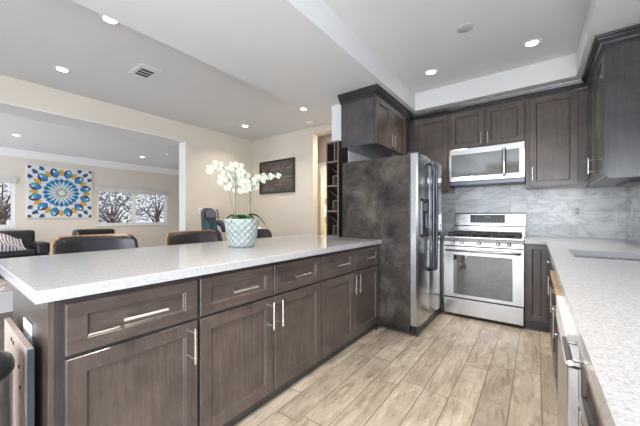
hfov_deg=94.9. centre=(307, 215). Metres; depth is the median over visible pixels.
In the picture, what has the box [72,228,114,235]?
leather armchair
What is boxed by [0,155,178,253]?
wall
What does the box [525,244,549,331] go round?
base cabinet
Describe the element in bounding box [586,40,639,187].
upper cabinet
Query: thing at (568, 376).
dishwasher
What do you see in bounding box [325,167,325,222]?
wall
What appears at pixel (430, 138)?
upper cabinet
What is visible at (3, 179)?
blind
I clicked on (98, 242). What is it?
counter stool
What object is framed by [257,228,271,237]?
counter stool
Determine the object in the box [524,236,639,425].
countertop
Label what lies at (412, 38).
ceiling
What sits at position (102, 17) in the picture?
recessed light
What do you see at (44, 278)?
countertop
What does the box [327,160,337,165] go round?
shelf
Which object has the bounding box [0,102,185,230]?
trim
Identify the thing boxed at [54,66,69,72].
recessed light
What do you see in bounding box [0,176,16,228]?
window
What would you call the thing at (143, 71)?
ceiling vent
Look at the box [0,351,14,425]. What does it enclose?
trash can
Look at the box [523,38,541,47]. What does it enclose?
recessed light
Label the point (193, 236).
counter stool
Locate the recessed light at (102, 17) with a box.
[99,14,119,24]
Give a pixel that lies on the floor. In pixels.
(460, 370)
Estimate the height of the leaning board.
0.700 m
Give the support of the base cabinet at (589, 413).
on the floor
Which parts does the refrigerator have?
freezer door, dispenser frame, dispenser panel, handle, handle, fridge door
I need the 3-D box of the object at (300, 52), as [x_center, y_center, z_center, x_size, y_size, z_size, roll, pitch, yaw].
[-1.099,-1.472,1.480,1.079,0.220,7.380,0,0,38]
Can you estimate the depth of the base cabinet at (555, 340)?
1.90 m
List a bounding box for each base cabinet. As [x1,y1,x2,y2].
[13,276,197,425]
[197,255,320,425]
[317,244,377,366]
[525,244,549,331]
[547,256,552,352]
[549,269,557,394]
[550,270,561,337]
[562,336,603,425]
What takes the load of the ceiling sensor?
attached to the ceiling
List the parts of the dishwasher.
control panel, door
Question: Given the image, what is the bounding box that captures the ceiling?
[0,0,588,169]
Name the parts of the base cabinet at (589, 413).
handle, drawer, drawer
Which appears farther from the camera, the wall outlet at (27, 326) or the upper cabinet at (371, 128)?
the upper cabinet at (371, 128)
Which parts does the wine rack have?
panel, panel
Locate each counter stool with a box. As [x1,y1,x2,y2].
[50,234,137,254]
[166,230,219,245]
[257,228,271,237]
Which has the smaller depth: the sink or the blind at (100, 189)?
the sink
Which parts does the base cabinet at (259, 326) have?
drawer, door, handle, handle, handle, drawer, door, handle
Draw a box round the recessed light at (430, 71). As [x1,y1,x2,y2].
[424,69,437,74]
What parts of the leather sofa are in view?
backrest, armrest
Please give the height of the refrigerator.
1.775 m
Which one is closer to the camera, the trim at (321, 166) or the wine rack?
the wine rack
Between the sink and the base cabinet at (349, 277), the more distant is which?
the base cabinet at (349, 277)
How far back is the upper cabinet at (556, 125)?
3.07 m
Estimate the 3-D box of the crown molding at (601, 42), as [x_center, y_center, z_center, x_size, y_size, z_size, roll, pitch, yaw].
[1.691,-1.313,3.011,2.489,0.092,1.216,0,0,38]
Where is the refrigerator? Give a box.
[342,151,441,336]
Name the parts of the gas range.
handle, oven door, drawer, control panel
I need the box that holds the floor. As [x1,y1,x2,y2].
[0,275,557,425]
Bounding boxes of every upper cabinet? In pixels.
[341,96,410,158]
[411,116,454,193]
[450,101,525,150]
[526,89,587,189]
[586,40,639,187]
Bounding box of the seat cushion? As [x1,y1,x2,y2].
[0,248,35,256]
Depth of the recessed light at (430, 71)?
3.22 m
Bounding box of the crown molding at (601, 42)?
[337,24,639,122]
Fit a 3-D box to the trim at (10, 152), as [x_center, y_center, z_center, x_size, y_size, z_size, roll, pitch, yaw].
[-6.515,-1.494,7.498,0.100,0.175,10.200,0,0,38]
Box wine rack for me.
[326,140,347,236]
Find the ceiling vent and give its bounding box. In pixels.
[129,63,161,79]
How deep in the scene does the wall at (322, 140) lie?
5.79 m
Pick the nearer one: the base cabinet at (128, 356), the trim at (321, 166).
the base cabinet at (128, 356)
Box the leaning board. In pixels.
[4,317,34,425]
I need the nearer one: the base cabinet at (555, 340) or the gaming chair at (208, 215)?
the base cabinet at (555, 340)
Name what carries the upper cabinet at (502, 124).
attached to the wall at (443, 234)
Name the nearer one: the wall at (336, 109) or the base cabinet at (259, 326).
the base cabinet at (259, 326)
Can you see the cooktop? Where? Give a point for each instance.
(467, 237)
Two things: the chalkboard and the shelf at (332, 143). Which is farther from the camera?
the chalkboard
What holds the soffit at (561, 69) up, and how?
attached to the wall at (443, 234)
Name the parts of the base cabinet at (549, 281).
handle, door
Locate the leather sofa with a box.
[0,230,49,258]
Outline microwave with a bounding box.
[449,141,525,187]
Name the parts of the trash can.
lid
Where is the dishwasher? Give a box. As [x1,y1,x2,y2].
[556,296,579,425]
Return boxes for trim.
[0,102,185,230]
[0,147,178,175]
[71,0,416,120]
[318,162,325,234]
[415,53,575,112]
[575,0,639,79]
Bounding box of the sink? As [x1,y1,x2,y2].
[573,255,639,260]
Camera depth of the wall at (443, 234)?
4.06 m
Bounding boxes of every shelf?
[327,140,337,145]
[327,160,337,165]
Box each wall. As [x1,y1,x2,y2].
[0,74,252,240]
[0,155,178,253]
[253,123,331,236]
[318,134,331,162]
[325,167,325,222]
[332,104,369,161]
[442,233,451,298]
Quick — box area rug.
[0,279,12,291]
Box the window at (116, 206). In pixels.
[95,186,168,225]
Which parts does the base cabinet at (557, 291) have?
handle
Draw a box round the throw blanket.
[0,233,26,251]
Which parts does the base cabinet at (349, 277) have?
drawer, door, handle, drawer, door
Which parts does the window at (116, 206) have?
pane, sill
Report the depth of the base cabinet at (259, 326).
1.70 m
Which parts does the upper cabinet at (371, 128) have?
door, door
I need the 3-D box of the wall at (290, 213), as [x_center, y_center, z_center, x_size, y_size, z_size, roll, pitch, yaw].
[-0.111,-0.214,5.479,2.920,2.735,0.140,0,0,38]
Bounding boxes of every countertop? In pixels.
[0,234,381,303]
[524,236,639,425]
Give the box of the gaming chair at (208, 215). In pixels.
[201,208,225,240]
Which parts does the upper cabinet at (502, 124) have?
door, door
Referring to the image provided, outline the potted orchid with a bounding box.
[206,160,281,247]
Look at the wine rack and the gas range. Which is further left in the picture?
the wine rack
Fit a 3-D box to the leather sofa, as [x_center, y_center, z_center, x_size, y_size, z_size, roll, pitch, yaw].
[-6.220,0.723,5.212,0.900,0.860,2.360,0,0,38]
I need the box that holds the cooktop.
[445,234,525,240]
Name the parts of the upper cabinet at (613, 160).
handle, pane, glass door, pane, glass door, panel, light rail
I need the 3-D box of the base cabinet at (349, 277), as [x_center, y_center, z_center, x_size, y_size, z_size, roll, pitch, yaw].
[0.164,0.716,2.808,0.742,0.875,1.015,0,0,38]
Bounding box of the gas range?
[444,213,525,326]
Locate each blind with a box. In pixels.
[0,176,16,183]
[95,186,168,194]
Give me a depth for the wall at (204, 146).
5.05 m
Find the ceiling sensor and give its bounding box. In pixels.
[457,22,472,32]
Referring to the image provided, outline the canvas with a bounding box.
[26,165,91,217]
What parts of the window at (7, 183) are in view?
pane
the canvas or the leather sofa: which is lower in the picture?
the leather sofa
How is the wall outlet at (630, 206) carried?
attached to the wall tiles
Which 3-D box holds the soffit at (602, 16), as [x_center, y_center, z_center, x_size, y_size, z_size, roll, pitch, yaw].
[0.763,-1.472,0.140,0.421,0.220,7.560,0,0,38]
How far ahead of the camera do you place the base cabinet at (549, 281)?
2.55 m
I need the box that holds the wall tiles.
[442,184,639,242]
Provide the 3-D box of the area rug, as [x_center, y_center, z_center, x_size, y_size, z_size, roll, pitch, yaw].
[-5.397,1.147,4.437,1.130,0.012,2.750,0,0,38]
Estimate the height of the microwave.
0.451 m
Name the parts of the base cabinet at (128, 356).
end panel, drawer, door, handle, handle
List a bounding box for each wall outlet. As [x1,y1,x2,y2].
[23,317,32,345]
[572,206,582,216]
[629,204,632,216]
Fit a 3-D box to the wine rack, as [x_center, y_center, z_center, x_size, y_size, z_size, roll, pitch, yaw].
[0.349,-0.310,3.451,0.172,1.097,0.210,0,0,38]
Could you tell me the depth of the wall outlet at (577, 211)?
3.20 m
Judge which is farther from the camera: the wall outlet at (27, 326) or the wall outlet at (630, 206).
the wall outlet at (630, 206)
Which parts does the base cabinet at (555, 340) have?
handle, handle, door, door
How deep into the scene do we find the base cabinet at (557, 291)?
1.39 m
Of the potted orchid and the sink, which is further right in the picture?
the sink
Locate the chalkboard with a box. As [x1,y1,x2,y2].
[259,157,294,193]
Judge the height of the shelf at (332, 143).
0.018 m

